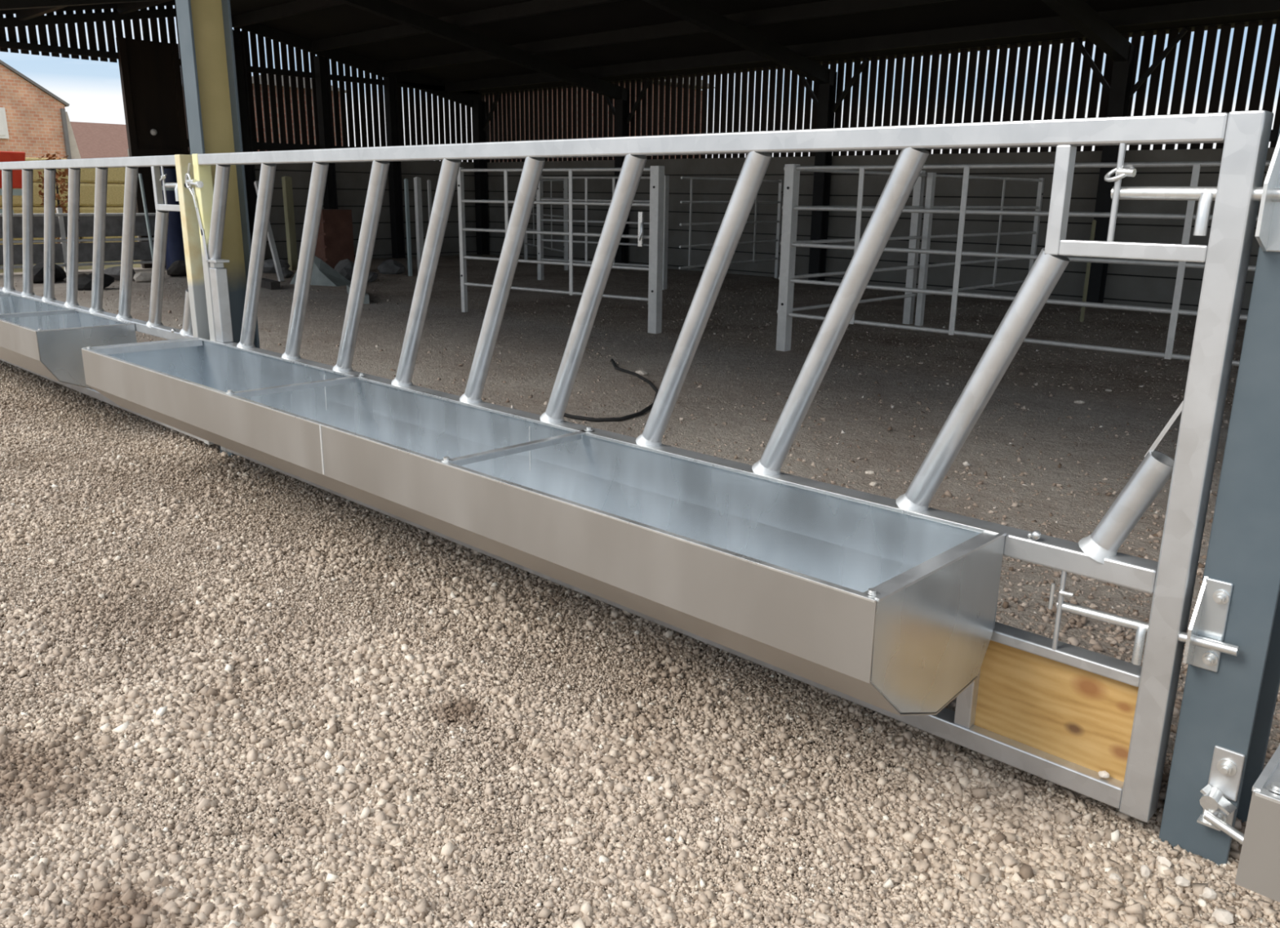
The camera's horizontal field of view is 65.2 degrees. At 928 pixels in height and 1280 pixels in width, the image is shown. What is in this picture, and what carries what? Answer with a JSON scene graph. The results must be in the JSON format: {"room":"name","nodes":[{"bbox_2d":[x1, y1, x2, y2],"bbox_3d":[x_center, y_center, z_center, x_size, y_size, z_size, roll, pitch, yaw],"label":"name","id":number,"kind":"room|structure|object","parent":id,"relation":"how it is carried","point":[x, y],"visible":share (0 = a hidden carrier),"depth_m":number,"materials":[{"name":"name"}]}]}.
{"room":"farmyard","nodes":[
{"label":"farmyard","id":0,"kind":"room"},
{"bbox_2d":[0,0,481,267],"bbox_3d":[-7.310,-5.404,16.524,0.150,4.160,11.650,15,20,42],"label":"wall","id":1,"kind":"structure","parent":0,"point":[353,179],"depth_m":17.94,"materials":[{"name":"metal"}]},
{"bbox_2d":[115,36,189,268],"bbox_3d":[-7.676,-4.915,16.018,0.159,3.470,0.900,15,20,42],"label":"door leaf","id":2,"kind":"structure","parent":1,"relation":"in","point":[150,72],"depth_m":15.81,"materials":[{"name":"brown wood"}]},
{"bbox_2d":[0,254,1279,843],"bbox_3d":[1.158,-1.275,9.642,23.100,0.083,11.380,15,20,42],"label":"floor","id":3,"kind":"structure","parent":0,"point":[1035,458],"depth_m":7.04,"materials":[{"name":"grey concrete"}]},
{"bbox_2d":[33,261,66,283],"bbox_3d":[-8.110,-2.603,13.636,0.452,0.323,0.777,1,15,1],"label":"rock","id":4,"kind":"object","parent":3,"relation":"on","point":[38,269],"visible":0.52,"depth_m":13.40,"materials":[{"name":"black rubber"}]},
{"bbox_2d":[63,273,88,283],"bbox_3d":[-7.523,-2.479,13.404,0.360,0.148,0.229,-9,18,-33],"label":"block","id":5,"kind":"object","parent":3,"relation":"on","point":[82,274],"visible":0.2,"depth_m":13.33,"materials":[{"name":"grey stone"}]},
{"bbox_2d":[0,208,155,272],"bbox_3d":[-8.659,-3.383,15.125,0.121,0.950,4.760,15,20,42],"label":"gate","id":6,"kind":"object","parent":3,"relation":"on","point":[113,228],"visible":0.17,"depth_m":15.29,"materials":[{"name":"grey metal"}]},
{"bbox_2d":[77,273,114,290],"bbox_3d":[-6.930,-2.312,12.700,0.304,0.233,0.506,14,20,40],"label":"block","id":7,"kind":"object","parent":3,"relation":"on","point":[85,282],"visible":0.57,"depth_m":12.55,"materials":[{"name":"black rubber"}]},
{"bbox_2d":[103,266,135,280],"bbox_3d":[-7.327,-2.663,14.014,0.585,0.247,0.334,8,17,26],"label":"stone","id":8,"kind":"object","parent":3,"relation":"on","point":[114,272],"visible":0.45,"depth_m":13.88,"materials":[{"name":"grey stone"}]},
{"bbox_2d":[133,272,151,282],"bbox_3d":[-6.821,-2.593,13.868,0.201,0.140,0.398,11,18,34],"label":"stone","id":9,"kind":"object","parent":3,"relation":"on","point":[140,277],"visible":0.65,"depth_m":13.75,"materials":[{"name":"stone"}]},
{"bbox_2d":[138,173,153,261],"bbox_3d":[-7.715,-3.787,15.677,0.152,1.472,0.048,8,17,25],"label":"leaning pole","id":10,"kind":"object","parent":3,"relation":"on","point":[141,184],"visible":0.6,"depth_m":15.63,"materials":[{"name":"grey metal"}]},
{"bbox_2d":[160,168,185,270],"bbox_3d":[-7.405,-3.870,15.840,0.368,1.550,0.368,15,20,42],"label":"drum","id":11,"kind":"object","parent":3,"relation":"on","point":[175,242],"visible":0.33,"depth_m":15.74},
{"bbox_2d":[166,260,186,276],"bbox_3d":[-6.832,-2.901,14.838,0.339,0.247,0.515,-4,16,-18],"label":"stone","id":12,"kind":"object","parent":3,"relation":"on","point":[177,268],"visible":0.7,"depth_m":14.66,"materials":[{"name":"grey stone"}]},
{"bbox_2d":[175,0,259,457],"bbox_3d":[-1.943,-1.504,4.577,0.130,3.020,0.189,15,20,42],"label":"steel column","id":13,"kind":"structure","parent":3,"relation":"on","point":[205,28],"depth_m":4.54,"materials":[{"name":"yellow metal"}]},
{"bbox_2d":[0,154,214,444],"bbox_3d":[-3.768,-1.110,5.963,4.274,1.351,0.538,15,20,42],"label":"barrier","id":14,"kind":"object","parent":13,"relation":"attached to","point":[46,336],"visible":0.91,"depth_m":5.25,"materials":[{"name":"metal"}]},
{"bbox_2d":[232,29,257,244],"bbox_3d":[-6.685,-5.317,16.965,0.180,3.780,0.180,15,20,42],"label":"steel column","id":15,"kind":"structure","parent":3,"relation":"on","point":[238,36],"depth_m":16.83,"materials":[{"name":"black metal"}]},
{"bbox_2d":[253,181,284,281],"bbox_3d":[-5.242,-3.284,14.139,0.556,1.381,0.060,15,20,42],"label":"leaning pole","id":16,"kind":"object","parent":3,"relation":"on","point":[270,237],"visible":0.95,"depth_m":14.12,"materials":[{"name":"grey metal"}]},
{"bbox_2d":[260,278,280,289],"bbox_3d":[-4.933,-2.388,13.248,0.120,0.100,0.668,-10,19,-36],"label":"scrap timber","id":17,"kind":"object","parent":3,"relation":"on","point":[266,283],"visible":0.79,"depth_m":13.03,"materials":[{"name":"grey wood"}]},
{"bbox_2d":[262,258,289,273],"bbox_3d":[-5.739,-3.072,15.604,0.434,0.263,0.421,11,18,32],"label":"rock","id":18,"kind":"object","parent":3,"relation":"on","point":[268,264],"visible":0.51,"depth_m":15.47,"materials":[{"name":"grey stone"}]},
{"bbox_2d":[281,266,293,278],"bbox_3d":[-5.231,-2.822,14.786,0.229,0.178,0.341,-3,16,-14],"label":"block","id":19,"kind":"object","parent":3,"relation":"on","point":[286,273],"visible":0.63,"depth_m":14.70,"materials":[{"name":"grey stone"}]},
{"bbox_2d":[281,176,297,271],"bbox_3d":[-5.584,-3.831,15.960,0.110,1.460,0.110,15,20,42],"label":"fence post","id":20,"kind":"object","parent":3,"relation":"on","point":[286,182],"visible":0.96,"depth_m":15.92,"materials":[{"name":"metal"}]},
{"bbox_2d":[289,255,351,286],"bbox_3d":[-4.390,-2.694,13.760,0.764,0.440,0.432,8,17,25],"label":"heap","id":21,"kind":"object","parent":3,"relation":"on","point":[322,274],"visible":0.77,"depth_m":13.69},
{"bbox_2d":[313,55,337,208],"bbox_3d":[-5.637,-5.469,18.063,0.180,3.529,0.180,15,20,42],"label":"steel column","id":22,"kind":"structure","parent":3,"relation":"on","point":[322,74],"depth_m":17.86,"materials":[{"name":"black metal"}]},
{"bbox_2d":[305,208,354,268],"bbox_3d":[-4.841,-3.485,15.655,0.500,0.970,0.500,15,20,42],"label":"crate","id":23,"kind":"object","parent":3,"relation":"on","point":[335,242],"visible":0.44,"depth_m":15.45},
{"bbox_2d":[333,258,354,281],"bbox_3d":[-4.230,-2.788,14.502,0.423,0.368,0.522,8,17,26],"label":"rock","id":24,"kind":"object","parent":3,"relation":"on","point":[344,268],"visible":0.41,"depth_m":14.31,"materials":[{"name":"grey stone"}]},
{"bbox_2d":[346,284,368,304],"bbox_3d":[-3.416,-2.056,12.091,0.120,0.100,1.381,-5,16,-20],"label":"scrap timber","id":25,"kind":"object","parent":3,"relation":"on","point":[366,295],"visible":0.29,"depth_m":11.49,"materials":[{"name":"grey wood"}]},
{"bbox_2d":[367,271,377,282],"bbox_3d":[-3.882,-2.662,14.304,0.226,0.175,0.290,8,17,26],"label":"block","id":26,"kind":"object","parent":3,"relation":"on","point":[372,277],"visible":0.52,"depth_m":14.24,"materials":[{"name":"grey stone"}]},
{"bbox_2d":[377,258,404,274],"bbox_3d":[-3.920,-3.103,15.777,0.369,0.259,0.466,1,15,-1],"label":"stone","id":27,"kind":"object","parent":3,"relation":"on","point":[389,266],"visible":0.93,"depth_m":15.61,"materials":[{"name":"grey stone"}]},
{"bbox_2d":[382,76,405,258],"bbox_3d":[-4.679,-5.608,19.067,0.180,3.300,0.180,15,20,42],"label":"steel column","id":28,"kind":"structure","parent":3,"relation":"on","point":[390,85],"depth_m":19.07,"materials":[{"name":"black metal"}]},
{"bbox_2d":[404,178,412,275],"bbox_3d":[-3.521,-3.586,15.190,0.045,1.440,0.045,15,20,42],"label":"fence post","id":29,"kind":"object","parent":3,"relation":"on","point":[406,180],"visible":1,"depth_m":15.17,"materials":[{"name":"grey metal"}]},
{"bbox_2d":[413,177,423,271],"bbox_3d":[-3.261,-3.484,14.787,0.075,1.460,0.075,15,20,42],"label":"fence post","id":30,"kind":"object","parent":3,"relation":"on","point":[417,180],"visible":0.91,"depth_m":14.73,"materials":[{"name":"grey metal"}]},
{"bbox_2d":[426,179,431,222],"bbox_3d":[-3.188,-3.591,15.246,0.040,1.430,0.040,15,20,42],"label":"fence post","id":31,"kind":"object","parent":3,"relation":"on","point":[428,181],"visible":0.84,"depth_m":15.12,"materials":[{"name":"grey metal"}]},
{"bbox_2d":[472,92,501,254],"bbox_3d":[-3.061,-5.856,20.313,0.730,3.174,0.190,15,20,42],"label":"steel column","id":32,"kind":"structure","parent":3,"relation":"on","point":[480,124],"depth_m":20.48,"materials":[{"name":"black metal"}]},
{"bbox_2d":[523,178,568,271],"bbox_3d":[-1.735,-4.362,18.036,0.066,1.505,2.967,-5,16,-19],"label":"gate","id":33,"kind":"object","parent":3,"relation":"on","point":[565,216],"visible":0.56,"depth_m":16.88,"materials":[{"name":"metal"}]},
{"bbox_2d":[457,165,664,333],"bbox_3d":[-0.873,-2.159,9.899,2.594,1.505,0.135,11,18,35],"label":"gate","id":34,"kind":"object","parent":3,"relation":"on","point":[655,237],"visible":0.92,"depth_m":9.54,"materials":[{"name":"metal"}]},
{"bbox_2d":[536,175,669,289],"bbox_3d":[-0.577,-3.305,14.168,2.300,1.505,0.096,11,18,34],"label":"gate","id":35,"kind":"object","parent":3,"relation":"on","point":[540,240],"visible":0.75,"depth_m":14.23,"materials":[{"name":"metal"}]},
{"bbox_2d":[563,358,658,422],"bbox_3d":[-0.105,-0.520,6.699,0.580,0.022,2.134,3,15,8],"label":"hose","id":36,"kind":"object","parent":3,"relation":"on","point":[571,416],"visible":0.79,"depth_m":5.82,"materials":[{"name":"black rubber"}]},
{"bbox_2d":[603,77,651,266],"bbox_3d":[-0.324,-5.143,17.798,1.280,3.174,0.190,15,20,42],"label":"steel column","id":37,"kind":"structure","parent":3,"relation":"on","point":[620,112],"depth_m":17.58,"materials":[{"name":"black metal"}]},
{"bbox_2d":[635,369,648,375],"bbox_3d":[0.019,-0.658,7.222,0.095,0.044,0.094,14,20,41],"label":"stone","id":38,"kind":"object","parent":3,"relation":"on","point":[642,372],"visible":0.82,"depth_m":7.19,"materials":[{"name":"white stone"}]},
{"bbox_2d":[678,176,782,278],"bbox_3d":[1.367,-3.379,14.539,0.056,1.505,2.968,11,18,32],"label":"gate","id":39,"kind":"object","parent":3,"relation":"on","point":[691,202],"visible":0.89,"depth_m":14.93,"materials":[{"name":"metal"}]},
{"bbox_2d":[797,57,869,281],"bbox_3d":[2.735,-4.345,14.987,1.280,3.174,0.190,15,20,42],"label":"steel column","id":40,"kind":"structure","parent":3,"relation":"on","point":[826,105],"depth_m":14.95,"materials":[{"name":"black metal"}]},
{"bbox_2d":[865,470,874,475],"bbox_3d":[1.080,0.042,4.701,0.042,0.020,0.041,-4,16,-16],"label":"stone","id":41,"kind":"object","parent":3,"relation":"on","point":[870,472],"visible":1,"depth_m":4.69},
{"bbox_2d":[869,481,877,485],"bbox_3d":[1.055,0.089,4.519,0.038,0.022,0.033,-12,19,-38],"label":"stone","id":42,"kind":"object","parent":3,"relation":"on","point":[873,483],"visible":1,"depth_m":4.51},
{"bbox_2d":[777,167,1044,313],"bbox_3d":[2.974,-2.195,10.224,0.056,1.505,5.175,15,20,42],"label":"gate","id":43,"kind":"object","parent":3,"relation":"on","point":[1041,180],"visible":0.62,"depth_m":10.54,"materials":[{"name":"metal"}]},
{"bbox_2d":[902,170,936,326],"bbox_3d":[2.813,-2.166,10.076,0.086,1.520,0.239,-9,18,-31],"label":"gate post","id":44,"kind":"object","parent":3,"relation":"on","point":[918,188],"visible":0.81,"depth_m":10.05,"materials":[{"name":"grey metal"}]},
{"bbox_2d":[776,160,1271,366],"bbox_3d":[2.584,-1.326,6.977,3.875,1.505,0.096,15,20,42],"label":"gate","id":45,"kind":"object","parent":3,"relation":"on","point":[792,171],"visible":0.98,"depth_m":7.18,"materials":[{"name":"metal"}]},
{"bbox_2d":[1073,400,1084,404],"bbox_3d":[2.810,-0.394,6.401,0.058,0.033,0.056,15,21,43],"label":"stone","id":46,"kind":"object","parent":3,"relation":"on","point":[1077,402],"visible":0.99,"depth_m":6.38,"materials":[{"name":"grey stone"}]},
{"bbox_2d":[1080,219,1096,321],"bbox_3d":[4.741,-2.038,10.584,0.030,1.060,0.030,15,20,42],"label":"fence post","id":47,"kind":"object","parent":3,"relation":"on","point":[1094,222],"visible":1,"depth_m":10.59,"materials":[{"name":"grey metal"}]},
{"bbox_2d":[1073,27,1187,303],"bbox_3d":[5.743,-3.561,12.223,1.280,3.174,0.190,15,20,42],"label":"steel column","id":48,"kind":"structure","parent":3,"relation":"on","point":[1120,91],"depth_m":12.11,"materials":[{"name":"black metal"}]},
{"bbox_2d":[0,0,1279,101],"bbox_3d":[0.898,-4.647,8.628,23.000,1.445,11.950,15,20,42],"label":"ceiling","id":49,"kind":"structure","parent":0,"point":[484,46],"depth_m":13.96,"materials":[{"name":"metal"}]},
{"bbox_2d":[479,18,1279,314],"bbox_3d":[5.001,-3.827,13.143,22.842,3.190,0.150,15,20,42],"label":"wall","id":50,"kind":"structure","parent":0,"point":[1145,286],"depth_m":13.94,"materials":[{"name":"metal"}]},
{"label":"outside","id":51,"kind":"structure","parent":0,"visible":0},
{"bbox_2d":[0,260,141,273],"bbox_3d":[-4.067,-16.643,66.791,220.000,0.050,210.000,15,20,42],"label":"field","id":52,"kind":"structure","parent":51,"point":[138,265],"depth_m":17.28,"materials":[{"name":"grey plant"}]},
{"bbox_2d":[0,151,25,213],"bbox_3d":[-11.583,-4.157,16.238,2.220,1.790,2.493,15,20,42],"label":"trailer","id":53,"kind":"object","parent":52,"relation":"on","point":[5,156],"visible":0.41,"depth_m":16.10,"materials":[{"name":"paint"}]},
{"bbox_2d":[0,237,79,244],"bbox_3d":[-11.884,-4.336,19.487,1.200,0.440,1.440,15,20,42],"label":"bale","id":54,"kind":"object","parent":52,"relation":"on","point":[34,238],"visible":0.02,"depth_m":19.01},
{"bbox_2d":[0,206,67,213],"bbox_3d":[-11.879,-4.766,19.371,1.200,0.440,1.440,15,20,42],"label":"bale","id":55,"kind":"object","parent":54,"relation":"on","point":[17,210],"visible":0.08,"depth_m":18.92},
{"bbox_2d":[0,182,68,206],"bbox_3d":[-11.873,-5.196,19.255,1.200,0.440,1.440,15,20,42],"label":"bale","id":56,"kind":"object","parent":55,"relation":"on","point":[17,200],"visible":0.15,"depth_m":18.90},
{"bbox_2d":[25,157,68,182],"bbox_3d":[-11.867,-5.625,19.140,1.200,0.440,1.440,15,20,42],"label":"bale","id":57,"kind":"object","parent":56,"relation":"on","point":[35,176],"visible":0.08,"depth_m":18.86},
{"bbox_2d":[0,59,88,183],"bbox_3d":[-27.976,-12.835,35.794,8.250,8.158,12.524,15,20,42],"label":"brick house","id":58,"kind":"structure","parent":52,"relation":"on","point":[34,122],"depth_m":36.31,"materials":[{"name":"orange brick"}]},
{"bbox_2d":[37,151,79,243],"bbox_3d":[-9.767,-4.306,16.833,0.584,1.818,0.707,-7,17,-27],"label":"shrub","id":59,"kind":"object","parent":52,"relation":"on","point":[61,180],"visible":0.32,"depth_m":16.68,"materials":[{"name":"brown plant"}]},
{"bbox_2d":[70,121,128,183],"bbox_3d":[-30.716,-17.202,57.947,6.000,4.800,13.800,15,20,42],"label":"house","id":60,"kind":"structure","parent":52,"relation":"on","point":[93,140],"depth_m":56.18,"materials":[{"name":"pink brick"}]},
{"bbox_2d":[79,235,137,243],"bbox_3d":[-10.848,-4.606,20.538,1.200,0.440,1.440,15,20,42],"label":"bale","id":61,"kind":"object","parent":52,"relation":"on","point":[118,237],"visible":0.03,"depth_m":19.91},
{"bbox_2d":[79,206,123,213],"bbox_3d":[-10.843,-5.035,20.422,1.200,0.440,1.440,15,20,42],"label":"bale","id":62,"kind":"object","parent":61,"relation":"on","point":[82,209],"visible":0.1,"depth_m":19.83},
{"bbox_2d":[80,182,124,206],"bbox_3d":[-10.837,-5.465,20.306,1.200,0.440,1.440,15,20,42],"label":"bale","id":63,"kind":"object","parent":62,"relation":"on","point":[115,192],"visible":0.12,"depth_m":19.78},
{"bbox_2d":[80,167,125,183],"bbox_3d":[-10.831,-5.894,20.191,1.200,0.440,1.440,15,20,42],"label":"bale","id":64,"kind":"object","parent":63,"relation":"on","point":[115,175],"visible":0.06,"depth_m":19.74},
{"bbox_2d":[182,74,346,151],"bbox_3d":[-9.643,-7.632,25.280,3.900,4.050,3.197,15,20,42],"label":"shed","id":65,"kind":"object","parent":52,"relation":"on","point":[267,74],"visible":0.12,"depth_m":23.78,"materials":[{"name":"red brick"}]},
{"bbox_2d":[488,76,715,162],"bbox_3d":[-1.952,-12.691,40.028,7.141,6.350,6.800,15,20,42],"label":"barn","id":66,"kind":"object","parent":52,"relation":"on","point":[695,77],"visible":0.04,"depth_m":37.86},
{"bbox_2d":[0,360,1242,927],"bbox_3d":[-20.711,2.302,-4.639,46.000,0.050,40.120,15,20,42],"label":"gravel bed","id":67,"kind":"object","parent":52,"relation":"on","point":[25,384],"depth_m":3.38,"materials":[{"name":"beige gravel"}]},
{"bbox_2d":[0,360,1279,927],"bbox_3d":[-2.901,0.037,4.536,9.998,0.063,1.923,15,20,42],"label":"gravel","id":68,"kind":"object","parent":67,"relation":"on","point":[997,855],"visible":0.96,"depth_m":2.26,"materials":[{"name":"gravel"}]},
{"bbox_2d":[1061,914,1071,924],"bbox_3d":[0.764,0.814,1.788,0.026,0.017,0.016,-8,17,-29],"label":"stone","id":69,"kind":"object","parent":68,"relation":"on","point":[1066,918],"visible":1,"depth_m":1.78,"materials":[{"name":"white stone"}]},
{"bbox_2d":[1108,873,1122,882],"bbox_3d":[0.903,0.787,1.899,0.026,0.016,0.021,-6,17,-24],"label":"stone","id":70,"kind":"object","parent":68,"relation":"on","point":[1115,877],"visible":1,"depth_m":1.89,"materials":[{"name":"white stone"}]},
{"bbox_2d":[1140,864,1151,879],"bbox_3d":[0.969,0.782,1.919,0.019,0.022,0.031,12,19,36],"label":"stone","id":71,"kind":"object","parent":68,"relation":"on","point":[1145,872],"visible":1,"depth_m":1.91,"materials":[{"name":"white stone"}]},
{"bbox_2d":[1156,855,1171,867],"bbox_3d":[1.020,0.775,1.948,0.021,0.022,0.031,-7,17,-27],"label":"stone","id":72,"kind":"object","parent":68,"relation":"on","point":[1162,860],"visible":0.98,"depth_m":1.94,"materials":[{"name":"white stone"}]},
{"bbox_2d":[1174,875,1190,888],"bbox_3d":[1.026,0.792,1.893,0.026,0.021,0.025,6,16,17],"label":"stone","id":73,"kind":"object","parent":68,"relation":"on","point":[1180,881],"visible":1,"depth_m":1.89,"materials":[{"name":"white stone"}]},
{"bbox_2d":[1199,886,1217,901],"bbox_3d":[1.055,0.799,1.862,0.037,0.025,0.029,6,16,18],"label":"stone","id":74,"kind":"object","parent":68,"relation":"on","point":[1209,894],"visible":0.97,"depth_m":1.85,"materials":[{"name":"white stone"}]},
{"bbox_2d":[1158,127,1279,866],"bbox_3d":[1.171,-0.660,1.634,0.161,3.040,0.273,15,20,42],"label":"steel column","id":75,"kind":"structure","parent":68,"relation":"on","point":[1228,703],"depth_m":1.85,"materials":[{"name":"grey metal"}]},
{"bbox_2d":[81,110,1279,822],"bbox_3d":[-0.629,-0.282,3.044,4.402,1.351,0.590,15,20,42],"label":"barrier","id":76,"kind":"object","parent":75,"relation":"attached to","point":[885,606],"visible":1,"depth_m":2.26,"materials":[{"name":"metal"}]},
{"bbox_2d":[1097,770,1110,778],"bbox_3d":[0.955,0.639,2.057,0.022,0.016,0.018,5,16,15],"label":"pebble","id":77,"kind":"object","parent":76,"relation":"on","point":[1103,774],"visible":1,"depth_m":2.05,"materials":[{"name":"stone"}]},
{"bbox_2d":[1234,744,1279,902],"bbox_3d":[2.548,0.572,0.029,4.358,1.351,0.732,15,20,42],"label":"trough","id":78,"kind":"object","parent":75,"relation":"attached to","point":[1258,871],"visible":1,"depth_m":1.24,"materials":[{"name":"metal"}]},
{"bbox_2d":[1211,908,1233,925],"bbox_3d":[1.049,0.818,1.801,0.035,0.027,0.028,12,19,36],"label":"stone","id":79,"kind":"object","parent":68,"relation":"on","point":[1224,917],"visible":1,"depth_m":1.79,"materials":[{"name":"white stone"}]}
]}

